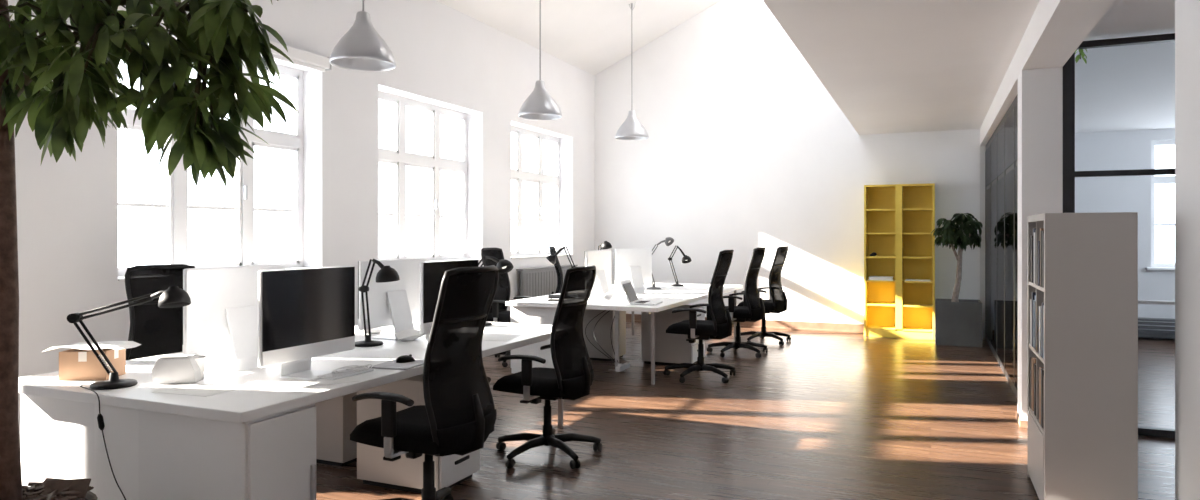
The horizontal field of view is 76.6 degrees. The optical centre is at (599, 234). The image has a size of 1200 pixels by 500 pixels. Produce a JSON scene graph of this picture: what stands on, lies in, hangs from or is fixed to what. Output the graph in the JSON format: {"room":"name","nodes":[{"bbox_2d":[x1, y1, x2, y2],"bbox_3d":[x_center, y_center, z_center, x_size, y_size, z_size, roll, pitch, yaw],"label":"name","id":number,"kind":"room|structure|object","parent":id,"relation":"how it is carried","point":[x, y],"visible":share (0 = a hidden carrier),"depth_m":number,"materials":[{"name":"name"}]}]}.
{"room":"open-plan office","nodes":[
{"label":"open-plan office","id":0,"kind":"room"},
{"bbox_2d":[8,0,594,447],"bbox_3d":[-2.965,-0.595,6.523,0.360,4.230,14.000,0,0,24],"label":"wall","id":1,"kind":"structure","parent":0,"point":[445,57],"depth_m":7.32,"materials":[{"name":"paint"}]},
{"bbox_2d":[118,37,316,280],"bbox_3d":[-3.079,-0.605,6.180,0.325,1.850,1.920,0,0,24],"label":"window","id":2,"kind":"structure","parent":1,"relation":"in","point":[175,205],"depth_m":6.47,"materials":[{"name":"white paint"}]},
{"bbox_2d":[117,5,331,71],"bbox_3d":[-2.921,-1.567,6.079,0.075,0.145,2.070,0,0,24],"label":"roller blind","id":3,"kind":"object","parent":2,"relation":"attached to","point":[299,57],"visible":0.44,"depth_m":6.69,"materials":[{"name":"white fabric"}]},
{"bbox_2d":[378,91,480,261],"bbox_3d":[-1.994,-0.605,8.675,0.325,1.850,1.960,0,0,24],"label":"window","id":4,"kind":"structure","parent":1,"relation":"in","point":[398,157],"depth_m":8.93,"materials":[{"name":"white paint"}]},
{"bbox_2d":[511,126,572,258],"bbox_3d":[-0.943,-0.605,11.091,0.325,1.850,1.910,0,0,24],"label":"window","id":5,"kind":"structure","parent":1,"relation":"in","point":[518,176],"depth_m":11.35,"materials":[{"name":"white paint"}]},
{"bbox_2d":[516,265,577,296],"bbox_3d":[-0.751,0.940,10.975,0.110,0.960,1.790,0,0,24],"label":"radiator","id":6,"kind":"object","parent":1,"relation":"attached to","point":[538,281],"visible":0.34,"depth_m":10.62,"materials":[{"name":"white metal"}]},
{"bbox_2d":[516,265,577,270],"bbox_3d":[-0.737,0.470,11.007,0.110,0.020,1.720,0,0,23],"label":"grille","id":7,"kind":"object","parent":6,"relation":"attached to","point":[564,267],"depth_m":10.83,"materials":[{"name":"white metal"}]},
{"bbox_2d":[436,0,719,75],"bbox_3d":[-0.970,-3.674,5.656,4.790,2.398,13.600,0,0,24],"label":"ceiling","id":8,"kind":"structure","parent":0,"point":[591,36],"depth_m":10.89,"materials":[{"name":"paint"}]},
{"bbox_2d":[330,0,395,71],"bbox_3d":[-1.752,-2.268,5.625,0.470,2.016,0.470,0,0,24],"label":"pendant lamp","id":9,"kind":"object","parent":8,"relation":"hanging from","point":[361,48],"visible":1,"depth_m":5.53,"materials":[{"name":"white metal"}]},
{"bbox_2d":[518,0,561,119],"bbox_3d":[-0.644,-2.273,8.175,0.470,2.006,0.470,0,0,24],"label":"pendant lamp","id":10,"kind":"object","parent":8,"relation":"hanging from","point":[539,105],"visible":1,"depth_m":8.06,"materials":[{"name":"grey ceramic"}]},
{"bbox_2d":[615,3,648,139],"bbox_3d":[0.449,-2.318,10.687,0.470,1.916,0.470,0,0,24],"label":"pendant lamp","id":11,"kind":"object","parent":8,"relation":"hanging from","point":[631,128],"visible":1,"depth_m":10.59,"materials":[{"name":"white metal"}]},
{"bbox_2d":[316,322,1174,499],"bbox_3d":[1.762,1.470,5.231,10.140,0.100,15.000,0,0,24],"label":"floor","id":12,"kind":"structure","parent":0,"point":[820,415],"depth_m":5.46,"materials":[{"name":"brown wood"}]},
{"bbox_2d":[21,394,94,493],"bbox_3d":[-2.434,1.071,3.643,0.630,0.697,0.320,0,0,24],"label":"panel","id":13,"kind":"object","parent":12,"relation":"on","point":[58,435],"visible":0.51,"depth_m":3.50,"materials":[{"name":"white paint"}]},
{"bbox_2d":[95,404,138,499],"bbox_3d":[-2.076,1.071,3.288,0.306,0.697,0.025,0,0,24],"label":"filler panel","id":14,"kind":"object","parent":12,"relation":"on","point":[121,429],"visible":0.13,"depth_m":3.28,"materials":[{"name":"white laminate"}]},
{"bbox_2d":[0,0,298,499],"bbox_3d":[-1.963,0.005,2.390,1.717,2.829,1.246,0,0,24],"label":"potted tree","id":15,"kind":"object","parent":12,"relation":"on","point":[218,34],"visible":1,"depth_m":2.43,"materials":[{"name":"green plant"}]},
{"bbox_2d":[125,264,194,359],"bbox_3d":[-2.582,0.805,4.632,0.703,1.231,0.689,0,0,-45],"label":"office chair","id":16,"kind":"object","parent":12,"relation":"on","point":[158,330],"visible":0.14,"depth_m":4.77,"materials":[{"name":"black fabric"}]},
{"bbox_2d":[139,403,315,499],"bbox_3d":[-1.571,1.071,3.240,0.655,0.697,0.370,0,0,24],"label":"base cabinet","id":17,"kind":"object","parent":12,"relation":"on","point":[273,457],"visible":0.7,"depth_m":3.09,"materials":[{"name":"white paint"}]},
{"bbox_2d":[18,321,562,427],"bbox_3d":[-1.500,1.050,4.600,1.580,0.740,3.000,0,0,24],"label":"desk","id":18,"kind":"object","parent":12,"relation":"on","point":[262,394],"visible":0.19,"depth_m":3.48,"materials":[{"name":"white laminate"}]},
{"bbox_2d":[42,371,127,382],"bbox_3d":[-2.452,0.679,3.640,0.210,0.002,0.297,0,0,6],"label":"paper sheet","id":19,"kind":"object","parent":18,"relation":"on","point":[54,380],"visible":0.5,"depth_m":3.52,"materials":[{"name":"white paper"}]},
{"bbox_2d":[42,341,141,380],"bbox_3d":[-2.420,0.598,3.628,0.330,0.164,0.230,0,0,-5],"label":"cardboard box","id":20,"kind":"object","parent":18,"relation":"on","point":[80,363],"visible":0.94,"depth_m":3.55,"materials":[{"name":"cardboard"}]},
{"bbox_2d":[67,286,190,499],"bbox_3d":[-2.040,0.830,3.357,0.569,1.198,0.427,0,0,44],"label":"desk lamp","id":21,"kind":"object","parent":18,"relation":"on","point":[174,296],"visible":1,"depth_m":3.41,"materials":[{"name":"black metal"}]},
{"bbox_2d":[97,414,104,429],"bbox_3d":[-2.080,0.779,3.167,0.034,0.067,0.022,0,0,31],"label":"switch","id":22,"kind":"object","parent":21,"relation":"attached to","point":[100,419],"depth_m":3.16,"materials":[{"name":"black plastic"}]},
{"bbox_2d":[151,354,204,384],"bbox_3d":[-1.954,0.618,3.522,0.189,0.125,0.122,0,0,-8],"label":"paper","id":23,"kind":"object","parent":18,"relation":"on","point":[171,368],"visible":0.99,"depth_m":3.47,"materials":[{"name":"white paper"}]},
{"bbox_2d":[153,383,242,396],"bbox_3d":[-1.764,0.679,3.341,0.300,0.002,0.210,0,0,18],"label":"paper sheet","id":24,"kind":"object","parent":18,"relation":"on","point":[193,389],"visible":1,"depth_m":3.34,"materials":[{"name":"white paper"}]},
{"bbox_2d":[194,355,206,379],"bbox_3d":[-1.894,0.626,3.568,0.084,0.108,0.084,0,0,24],"label":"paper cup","id":25,"kind":"object","parent":18,"relation":"on","point":[200,361],"visible":0.43,"depth_m":3.56,"materials":[{"name":"white paper"}]},
{"bbox_2d":[182,264,285,371],"bbox_3d":[-1.865,0.420,3.903,0.206,0.520,0.630,0,0,22],"label":"desktop computer","id":26,"kind":"object","parent":18,"relation":"on","point":[221,317],"visible":0.62,"depth_m":3.79,"materials":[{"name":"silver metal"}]},
{"bbox_2d":[258,266,354,380],"bbox_3d":[-1.395,0.420,3.671,0.206,0.520,0.600,0,0,24],"label":"desktop computer","id":27,"kind":"object","parent":18,"relation":"on","point":[304,314],"visible":1,"depth_m":3.63,"materials":[{"name":"silver metal"}]},
{"bbox_2d":[280,376,358,388],"bbox_3d":[-1.300,0.679,3.531,0.297,0.002,0.210,0,0,-38],"label":"paper sheet","id":28,"kind":"object","parent":18,"relation":"on","point":[299,383],"visible":0.86,"depth_m":3.50,"materials":[{"name":"white paper"}]},
{"bbox_2d":[315,367,373,379],"bbox_3d":[-1.242,0.673,3.702,0.120,0.013,0.280,0,0,24],"label":"keyboard","id":29,"kind":"object","parent":18,"relation":"on","point":[329,376],"visible":0.8,"depth_m":3.65,"materials":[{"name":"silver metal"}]},
{"bbox_2d":[332,364,372,373],"bbox_3d":[-1.223,0.660,3.748,0.136,0.011,0.236,0,0,24],"label":"earphone cable","id":30,"kind":"object","parent":29,"relation":"on","point":[357,366],"visible":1,"depth_m":3.77,"materials":[{"name":"white plastic"}]},
{"bbox_2d":[363,327,382,333],"bbox_3d":[-1.560,0.656,5.238,0.120,0.047,0.151,0,0,24],"label":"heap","id":31,"kind":"object","parent":18,"relation":"on","point":[374,330],"visible":0.56,"depth_m":5.21,"materials":[{"name":"white paper"}]},
{"bbox_2d":[355,259,399,346],"bbox_3d":[-1.383,0.413,4.680,0.292,0.534,0.192,0,0,24],"label":"desk lamp","id":32,"kind":"object","parent":18,"relation":"on","point":[386,273],"visible":0.98,"depth_m":4.68,"materials":[{"name":"black metal"}]},
{"bbox_2d":[358,258,425,339],"bbox_3d":[-1.373,0.420,5.035,0.206,0.520,0.660,0,0,24],"label":"desktop computer","id":33,"kind":"object","parent":18,"relation":"on","point":[395,303],"visible":0.71,"depth_m":4.97,"materials":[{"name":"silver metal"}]},
{"bbox_2d":[369,359,423,369],"bbox_3d":[-1.037,0.676,3.984,0.210,0.008,0.280,0,0,17],"label":"mouse pad","id":34,"kind":"object","parent":18,"relation":"on","point":[392,364],"visible":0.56,"depth_m":3.91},
{"bbox_2d":[396,354,414,362],"bbox_3d":[-1.031,0.654,4.036,0.062,0.035,0.110,0,0,45],"label":"computer mouse","id":35,"kind":"object","parent":34,"relation":"on","point":[405,358],"visible":1,"depth_m":4.01,"materials":[{"name":"black plastic"}]},
{"bbox_2d":[394,329,423,340],"bbox_3d":[-1.235,0.647,4.931,0.153,0.066,0.234,0,0,24],"label":"heap","id":36,"kind":"object","parent":18,"relation":"on","point":[410,334],"visible":0.93,"depth_m":4.88,"materials":[{"name":"white paper"}]},
{"bbox_2d":[420,259,477,334],"bbox_3d":[-0.930,0.420,4.766,0.206,0.520,0.600,0,0,24],"label":"desktop computer","id":37,"kind":"object","parent":18,"relation":"on","point":[431,273],"visible":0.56,"depth_m":4.55,"materials":[{"name":"silver metal"}]},
{"bbox_2d":[478,256,513,325],"bbox_3d":[-0.829,0.417,5.705,0.354,0.525,0.186,0,0,24],"label":"desk lamp","id":38,"kind":"object","parent":18,"relation":"on","point":[504,266],"visible":0.47,"depth_m":5.71,"materials":[{"name":"black metal"}]},
{"bbox_2d":[482,334,520,340],"bbox_3d":[-0.668,0.679,5.034,0.210,0.002,0.297,0,0,12],"label":"paper sheet","id":39,"kind":"object","parent":18,"relation":"on","point":[493,337],"visible":0.86,"depth_m":5.03,"materials":[{"name":"white paper"}]},
{"bbox_2d":[315,392,356,466],"bbox_3d":[-1.779,1.110,4.939,0.642,0.620,0.400,0,0,24],"label":"drawer pedestal","id":40,"kind":"object","parent":12,"relation":"on","point":[336,418],"visible":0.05,"depth_m":4.67,"materials":[{"name":"laminate"}]},
{"bbox_2d":[357,374,479,492],"bbox_3d":[-1.041,1.110,4.400,0.582,0.620,0.400,0,0,24],"label":"drawer pedestal","id":41,"kind":"object","parent":12,"relation":"on","point":[406,474],"visible":0.24,"depth_m":4.24,"materials":[{"name":"laminate"}]},
{"bbox_2d":[350,265,498,499],"bbox_3d":[-0.848,0.782,3.655,0.714,1.276,0.729,0,0,26],"label":"office chair","id":42,"kind":"object","parent":12,"relation":"on","point":[458,414],"visible":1,"depth_m":3.46,"materials":[{"name":"black fabric"}]},
{"bbox_2d":[480,248,531,366],"bbox_3d":[-0.978,0.782,8.523,0.714,1.276,0.729,0,0,26],"label":"office chair","id":43,"kind":"object","parent":12,"relation":"on","point":[498,312],"visible":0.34,"depth_m":8.67,"materials":[{"name":"black fabric"}]},
{"bbox_2d":[511,306,555,372],"bbox_3d":[-0.575,1.071,7.856,0.660,0.697,0.350,0,0,24],"label":"base cabinet","id":44,"kind":"object","parent":12,"relation":"on","point":[519,314],"visible":0.16,"depth_m":7.71,"materials":[{"name":"white paint"}]},
{"bbox_2d":[493,265,601,468],"bbox_3d":[-0.363,0.808,4.905,0.685,1.224,0.700,0,0,25],"label":"office chair","id":45,"kind":"object","parent":12,"relation":"on","point":[571,377],"visible":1,"depth_m":4.72,"materials":[{"name":"black fabric"}]},
{"bbox_2d":[549,246,562,293],"bbox_3d":[-0.320,0.782,9.951,0.714,1.276,0.729,0,0,-2],"label":"office chair","id":46,"kind":"object","parent":12,"relation":"on","point":[552,248],"visible":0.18,"depth_m":9.78,"materials":[{"name":"black plastic"}]},
{"bbox_2d":[583,309,625,360],"bbox_3d":[-0.056,1.110,8.813,0.612,0.620,0.400,0,0,24],"label":"drawer pedestal","id":47,"kind":"object","parent":12,"relation":"on","point":[602,331],"visible":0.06,"depth_m":8.59,"materials":[{"name":"laminate"}]},
{"bbox_2d":[506,283,742,384],"bbox_3d":[0.487,1.050,9.046,1.640,0.740,3.520,0,0,24],"label":"desk","id":48,"kind":"object","parent":12,"relation":"on","point":[671,296],"visible":0.77,"depth_m":8.01,"materials":[{"name":"white laminate"}]},
{"bbox_2d":[548,295,559,300],"bbox_3d":[-0.457,0.648,7.828,0.160,0.063,0.100,0,0,1],"label":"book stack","id":49,"kind":"object","parent":48,"relation":"on","point":[551,297],"visible":0.54,"depth_m":7.80,"materials":[{"name":"white paper"}]},
{"bbox_2d":[546,246,574,267],"bbox_3d":[-0.413,0.401,8.213,0.324,0.558,0.184,0,0,13],"label":"desk lamp","id":50,"kind":"object","parent":48,"relation":"on","point":[552,258],"visible":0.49,"depth_m":8.19,"materials":[{"name":"black metal"}]},
{"bbox_2d":[585,250,610,299],"bbox_3d":[-0.023,0.420,8.014,0.206,0.520,0.640,0,0,24],"label":"desktop computer","id":51,"kind":"object","parent":48,"relation":"on","point":[601,259],"visible":0.72,"depth_m":7.98,"materials":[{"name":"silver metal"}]},
{"bbox_2d":[598,241,611,291],"bbox_3d":[0.010,0.375,9.070,0.229,0.610,0.240,0,0,-26],"label":"desk lamp","id":52,"kind":"object","parent":48,"relation":"on","point":[605,245],"visible":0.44,"depth_m":9.01,"materials":[{"name":"black metal"}]},
{"bbox_2d":[585,310,629,371],"bbox_3d":[0.045,1.071,7.995,0.474,0.697,0.300,0,0,24],"label":"cable bundle","id":53,"kind":"object","parent":48,"relation":"hanging from","point":[618,367],"visible":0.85,"depth_m":7.92,"materials":[{"name":"black rubber"}]},
{"bbox_2d":[601,290,620,302],"bbox_3d":[0.114,0.619,7.712,0.182,0.121,0.280,0,0,24],"label":"paper","id":54,"kind":"object","parent":48,"relation":"on","point":[611,295],"visible":1,"depth_m":7.61,"materials":[{"name":"white paper"}]},
{"bbox_2d":[614,248,651,292],"bbox_3d":[0.389,0.420,8.962,0.206,0.520,0.650,0,0,44],"label":"desktop computer","id":55,"kind":"object","parent":48,"relation":"on","point":[634,265],"visible":0.98,"depth_m":8.91,"materials":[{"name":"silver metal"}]},
{"bbox_2d":[620,280,662,304],"bbox_3d":[0.415,0.567,7.549,0.347,0.225,0.340,0,0,18],"label":"laptop","id":56,"kind":"object","parent":48,"relation":"on","point":[627,286],"visible":1,"depth_m":7.52,"materials":[{"name":"silver metal"}]},
{"bbox_2d":[647,237,673,288],"bbox_3d":[0.744,0.353,9.554,0.364,0.654,0.184,0,0,14],"label":"desk lamp","id":57,"kind":"object","parent":48,"relation":"on","point":[668,241],"visible":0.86,"depth_m":9.56,"materials":[{"name":"grey metal"}]},
{"bbox_2d":[668,246,691,285],"bbox_3d":[1.061,0.409,10.123,0.305,0.543,0.192,0,0,24],"label":"desk lamp","id":58,"kind":"object","parent":48,"relation":"on","point":[686,259],"visible":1,"depth_m":10.13,"materials":[{"name":"black metal"}]},
{"bbox_2d":[641,305,704,364],"bbox_3d":[0.826,1.110,8.506,0.592,0.620,0.500,0,0,24],"label":"drawer pedestal","id":59,"kind":"object","parent":12,"relation":"on","point":[670,349],"visible":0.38,"depth_m":8.29,"materials":[{"name":"metal"}]},
{"bbox_2d":[663,250,735,382],"bbox_3d":[0.980,0.782,7.581,0.714,1.276,0.729,0,0,25],"label":"office chair","id":60,"kind":"object","parent":12,"relation":"on","point":[718,324],"visible":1,"depth_m":7.39,"materials":[{"name":"black fabric"}]},
{"bbox_2d":[707,247,767,357],"bbox_3d":[1.629,0.782,9.099,0.714,1.276,0.729,0,0,28],"label":"office chair","id":61,"kind":"object","parent":12,"relation":"on","point":[753,309],"visible":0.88,"depth_m":8.89,"materials":[{"name":"black fabric"}]},
{"bbox_2d":[737,246,790,344],"bbox_3d":[2.149,0.782,10.096,0.714,1.276,0.729,0,0,32],"label":"office chair","id":62,"kind":"object","parent":12,"relation":"on","point":[777,301],"visible":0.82,"depth_m":9.89,"materials":[{"name":"black fabric"}]},
{"bbox_2d":[864,183,934,339],"bbox_3d":[4.179,0.360,10.614,0.910,2.120,0.300,0,0,24],"label":"bookcase","id":63,"kind":"object","parent":12,"relation":"on","point":[899,219],"visible":0.99,"depth_m":10.65,"materials":[{"name":"yellow paint"}]},
{"bbox_2d":[868,276,892,280],"bbox_3d":[3.949,0.608,10.687,0.320,0.048,0.210,0,0,24],"label":"paper stack","id":64,"kind":"object","parent":63,"relation":"on","point":[888,278],"visible":1,"depth_m":10.61,"materials":[{"name":"white paper"}]},
{"bbox_2d":[905,279,929,280],"bbox_3d":[4.389,0.624,10.495,0.320,0.016,0.210,0,0,24],"label":"paper stack","id":65,"kind":"object","parent":63,"relation":"on","point":[906,279],"visible":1,"depth_m":10.46,"materials":[{"name":"white paper"}]},
{"bbox_2d":[931,213,982,346],"bbox_3d":[4.663,0.565,9.957,0.642,1.711,0.659,0,0,24],"label":"potted tree","id":66,"kind":"object","parent":12,"relation":"on","point":[958,322],"visible":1,"depth_m":9.77,"materials":[{"name":"green plant"}]},
{"bbox_2d":[985,94,1017,398],"bbox_3d":[4.309,0.100,8.104,0.070,2.640,4.900,0,0,24],"label":"wall","id":67,"kind":"structure","parent":12,"relation":"on","point":[1001,153],"depth_m":7.78,"materials":[{"name":"glass"}]},
{"bbox_2d":[1016,411,1027,427],"bbox_3d":[3.292,1.395,5.705,0.272,0.050,0.312,0,0,24],"label":"baseboard","id":68,"kind":"structure","parent":67,"relation":"attached to","point":[1022,423],"depth_m":5.61,"materials":[{"name":"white wood"}]},
{"bbox_2d":[1018,67,1062,420],"bbox_3d":[3.300,0.100,5.708,0.260,2.640,0.300,0,0,24],"label":"pillar","id":69,"kind":"structure","parent":67,"relation":"attached to","point":[1040,91],"depth_m":5.59,"materials":[{"name":"white paint"}]},
{"bbox_2d":[980,0,1114,145],"bbox_3d":[2.602,-1.335,4.103,0.260,0.230,13.600,0,0,24],"label":"ceiling beam","id":70,"kind":"structure","parent":67,"relation":"attached to","point":[1056,29],"depth_m":4.92,"materials":[{"name":"paint"}]},
{"bbox_2d":[1028,212,1137,499],"bbox_3d":[2.553,0.655,4.069,0.392,1.530,0.740,0,0,24],"label":"shelf unit","id":71,"kind":"object","parent":12,"relation":"on","point":[1086,448],"visible":1,"depth_m":3.74,"materials":[{"name":"laminate"}]},
{"bbox_2d":[1030,357,1031,408],"bbox_3d":[2.588,0.857,4.359,0.204,0.290,0.056,0,0,24],"label":"book","id":72,"kind":"object","parent":71,"relation":"on","point":[1030,357],"visible":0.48,"depth_m":4.41,"materials":[{"name":"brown paper"}]},
{"bbox_2d":[1030,299,1031,345],"bbox_3d":[2.588,0.505,4.347,0.218,0.263,0.050,0,0,24],"label":"book","id":73,"kind":"object","parent":71,"relation":"on","point":[1030,299],"visible":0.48,"depth_m":4.40,"materials":[{"name":"white paper"}]},
{"bbox_2d":[1031,238,1032,282],"bbox_3d":[2.572,0.144,4.310,0.217,0.256,0.045,0,0,24],"label":"book","id":74,"kind":"object","parent":71,"relation":"on","point":[1031,238],"visible":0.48,"depth_m":4.33,"materials":[{"name":"grey paper"}]},
{"bbox_2d":[1032,357,1032,410],"bbox_3d":[2.580,0.853,4.299,0.236,0.298,0.057,0,0,24],"label":"book","id":75,"kind":"object","parent":71,"relation":"on","point":[1032,357],"visible":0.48,"depth_m":4.33,"materials":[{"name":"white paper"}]},
{"bbox_2d":[1033,300,1034,347],"bbox_3d":[2.571,0.503,4.253,0.251,0.268,0.044,0,0,24],"label":"book","id":76,"kind":"object","parent":71,"relation":"on","point":[1033,300],"visible":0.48,"depth_m":4.29,"materials":[{"name":"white paper"}]},
{"bbox_2d":[1032,292,1035,346],"bbox_3d":[2.568,0.482,4.303,0.213,0.309,0.043,0,0,24],"label":"book","id":77,"kind":"object","parent":71,"relation":"on","point":[1033,293],"visible":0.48,"depth_m":4.33,"materials":[{"name":"blue paper"}]},
{"bbox_2d":[1033,357,1035,410],"bbox_3d":[2.550,0.848,4.250,0.214,0.307,0.054,0,0,24],"label":"book","id":78,"kind":"object","parent":71,"relation":"on","point":[1034,358],"visible":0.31,"depth_m":4.32,"materials":[{"name":"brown paper"}]},
{"bbox_2d":[1033,228,1035,282],"bbox_3d":[2.572,0.117,4.255,0.250,0.310,0.052,0,0,24],"label":"book","id":79,"kind":"object","parent":71,"relation":"on","point":[1034,229],"visible":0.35,"depth_m":4.32,"materials":[{"name":"grey paper"}]},
{"bbox_2d":[1034,232,1034,283],"bbox_3d":[2.538,0.129,4.214,0.227,0.286,0.047,0,0,24],"label":"book","id":80,"kind":"object","parent":71,"relation":"on","point":[1034,232],"visible":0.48,"depth_m":4.25,"materials":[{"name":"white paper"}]},
{"bbox_2d":[1034,363,1035,415],"bbox_3d":[2.527,0.861,4.195,0.225,0.282,0.063,0,0,24],"label":"book","id":81,"kind":"object","parent":71,"relation":"on","point":[1034,363],"visible":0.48,"depth_m":4.24,"materials":[{"name":"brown paper"}]},
{"bbox_2d":[1035,230,1035,283],"bbox_3d":[2.523,0.122,4.168,0.231,0.299,0.046,0,0,24],"label":"book","id":82,"kind":"object","parent":71,"relation":"on","point":[1035,230],"visible":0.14,"depth_m":4.23,"materials":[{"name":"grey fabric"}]},
{"bbox_2d":[1035,301,1035,349],"bbox_3d":[2.511,0.502,4.172,0.213,0.269,0.043,0,0,24],"label":"book","id":83,"kind":"object","parent":71,"relation":"on","point":[1035,301],"visible":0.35,"depth_m":4.21,"materials":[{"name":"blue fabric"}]},
{"bbox_2d":[1038,306,1038,352],"bbox_3d":[2.464,0.511,4.033,0.234,0.252,0.050,0,0,24],"label":"book","id":84,"kind":"object","parent":71,"relation":"on","point":[1038,306],"visible":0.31,"depth_m":4.10,"materials":[{"name":"grey paper"}]},
{"bbox_2d":[1038,241,1039,285],"bbox_3d":[2.461,0.151,4.036,0.232,0.241,0.044,0,0,24],"label":"book","id":85,"kind":"object","parent":71,"relation":"on","point":[1038,241],"visible":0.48,"depth_m":4.07,"materials":[{"name":"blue paper"}]},
{"bbox_2d":[1039,306,1040,355],"bbox_3d":[2.429,0.508,3.996,0.206,0.257,0.043,0,0,24],"label":"book","id":86,"kind":"object","parent":71,"relation":"on","point":[1039,306],"visible":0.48,"depth_m":4.04,"materials":[{"name":"white paper"}]},
{"bbox_2d":[1040,230,1041,286],"bbox_3d":[2.426,0.124,3.945,0.242,0.297,0.043,0,0,24],"label":"book","id":87,"kind":"object","parent":71,"relation":"on","point":[1040,230],"visible":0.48,"depth_m":3.99,"materials":[{"name":"grey paper"}]},
{"bbox_2d":[1039,367,1043,424],"bbox_3d":[2.431,0.853,3.987,0.215,0.297,0.063,0,0,24],"label":"book","id":88,"kind":"object","parent":71,"relation":"on","point":[1039,367],"visible":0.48,"depth_m":4.05,"materials":[{"name":"white paper"}]},
{"bbox_2d":[1041,306,1041,355],"bbox_3d":[2.440,0.505,3.942,0.258,0.263,0.043,0,0,24],"label":"book","id":89,"kind":"object","parent":71,"relation":"on","point":[1041,306],"visible":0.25,"depth_m":4.01,"materials":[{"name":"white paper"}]},
{"bbox_2d":[1041,368,1043,427],"bbox_3d":[2.404,0.852,3.930,0.211,0.301,0.060,0,0,24],"label":"book","id":90,"kind":"object","parent":71,"relation":"on","point":[1042,369],"visible":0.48,"depth_m":3.94,"materials":[{"name":"grey paper"}]},
{"bbox_2d":[1042,230,1043,286],"bbox_3d":[2.393,0.124,3.908,0.206,0.296,0.048,0,0,24],"label":"book","id":91,"kind":"object","parent":71,"relation":"on","point":[1042,230],"visible":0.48,"depth_m":3.94,"materials":[{"name":"white paper"}]},
{"bbox_2d":[1042,303,1043,357],"bbox_3d":[2.414,0.495,3.905,0.247,0.284,0.043,0,0,24],"label":"book","id":92,"kind":"object","parent":71,"relation":"on","point":[1042,303],"visible":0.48,"depth_m":3.94,"materials":[{"name":"grey paper"}]},
{"bbox_2d":[1043,233,1043,287],"bbox_3d":[2.377,0.131,3.861,0.211,0.281,0.047,0,0,24],"label":"book","id":93,"kind":"object","parent":71,"relation":"on","point":[1043,233],"visible":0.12,"depth_m":3.92,"materials":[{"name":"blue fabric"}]},
{"bbox_2d":[1043,305,1043,358],"bbox_3d":[2.401,0.500,3.858,0.259,0.273,0.051,0,0,24],"label":"book","id":94,"kind":"object","parent":71,"relation":"on","point":[1043,305],"visible":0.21,"depth_m":3.92,"materials":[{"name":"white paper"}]},
{"bbox_2d":[1043,376,1043,428],"bbox_3d":[2.404,0.866,3.864,0.258,0.272,0.058,0,0,24],"label":"book","id":95,"kind":"object","parent":71,"relation":"on","point":[1043,376],"visible":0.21,"depth_m":3.92,"materials":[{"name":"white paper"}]},
{"bbox_2d":[1063,33,1174,437],"bbox_3d":[5.095,-0.015,4.872,3.700,2.870,0.080,0,0,24],"label":"glazed office front","id":96,"kind":"object","parent":12,"relation":"on","point":[1069,173],"visible":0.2,"depth_m":5.54,"materials":[{"name":"metal"}]},
{"bbox_2d":[1138,317,1174,337],"bbox_3d":[7.600,1.275,10.206,2.000,0.290,0.220,0,0,24],"label":"radiator","id":97,"kind":"object","parent":12,"relation":"on","point":[1161,321],"visible":0.34,"depth_m":10.16,"materials":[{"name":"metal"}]},
{"bbox_2d":[595,0,1174,338],"bbox_3d":[4.627,-1.680,11.319,9.740,6.400,1.250,0,0,24],"label":"wall","id":98,"kind":"structure","parent":0,"point":[746,149],"depth_m":11.53,"materials":[{"name":"white paint"}]},
{"bbox_2d":[626,314,901,332],"bbox_3d":[2.537,1.355,11.527,5.740,0.130,0.035,0,0,24],"label":"baseboard","id":99,"kind":"structure","parent":98,"relation":"attached to","point":[770,324],"depth_m":11.32,"materials":[{"name":"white wood"}]},
{"bbox_2d":[1138,333,1174,339],"bbox_3d":[7.426,1.375,10.495,3.850,0.090,0.030,0,0,24],"label":"baseboard","id":100,"kind":"structure","parent":98,"relation":"attached to","point":[1138,333],"depth_m":10.40,"materials":[{"name":"wood"}]},
{"bbox_2d":[1146,140,1174,269],"bbox_3d":[8.197,-0.410,10.225,1.440,1.780,0.210,0,0,24],"label":"window","id":101,"kind":"structure","parent":98,"relation":"in","point":[1154,179],"depth_m":10.50,"materials":[{"name":"white paint"}]},
{"bbox_2d":[763,0,1174,134],"bbox_3d":[3.867,-1.520,4.316,5.550,0.140,15.000,0,0,24],"label":"ceiling","id":102,"kind":"structure","parent":0,"point":[890,66],"depth_m":6.32,"materials":[{"name":"paint"}]},
{"bbox_2d":[1075,49,1086,63],"bbox_3d":[3.575,-1.361,5.663,0.095,0.178,0.094,0,0,24],"label":"trailing plant","id":103,"kind":"object","parent":102,"relation":"hanging from","point":[1081,52],"visible":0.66,"depth_m":5.65,"materials":[{"name":"green plant"}]},
{"bbox_2d":[1175,0,1199,499],"bbox_3d":[3.107,-0.015,0.012,3.510,2.870,6.500,0,0,24],"label":"wall","id":104,"kind":"structure","parent":0,"point":[1187,12],"depth_m":3.51,"materials":[{"name":"white paint"}]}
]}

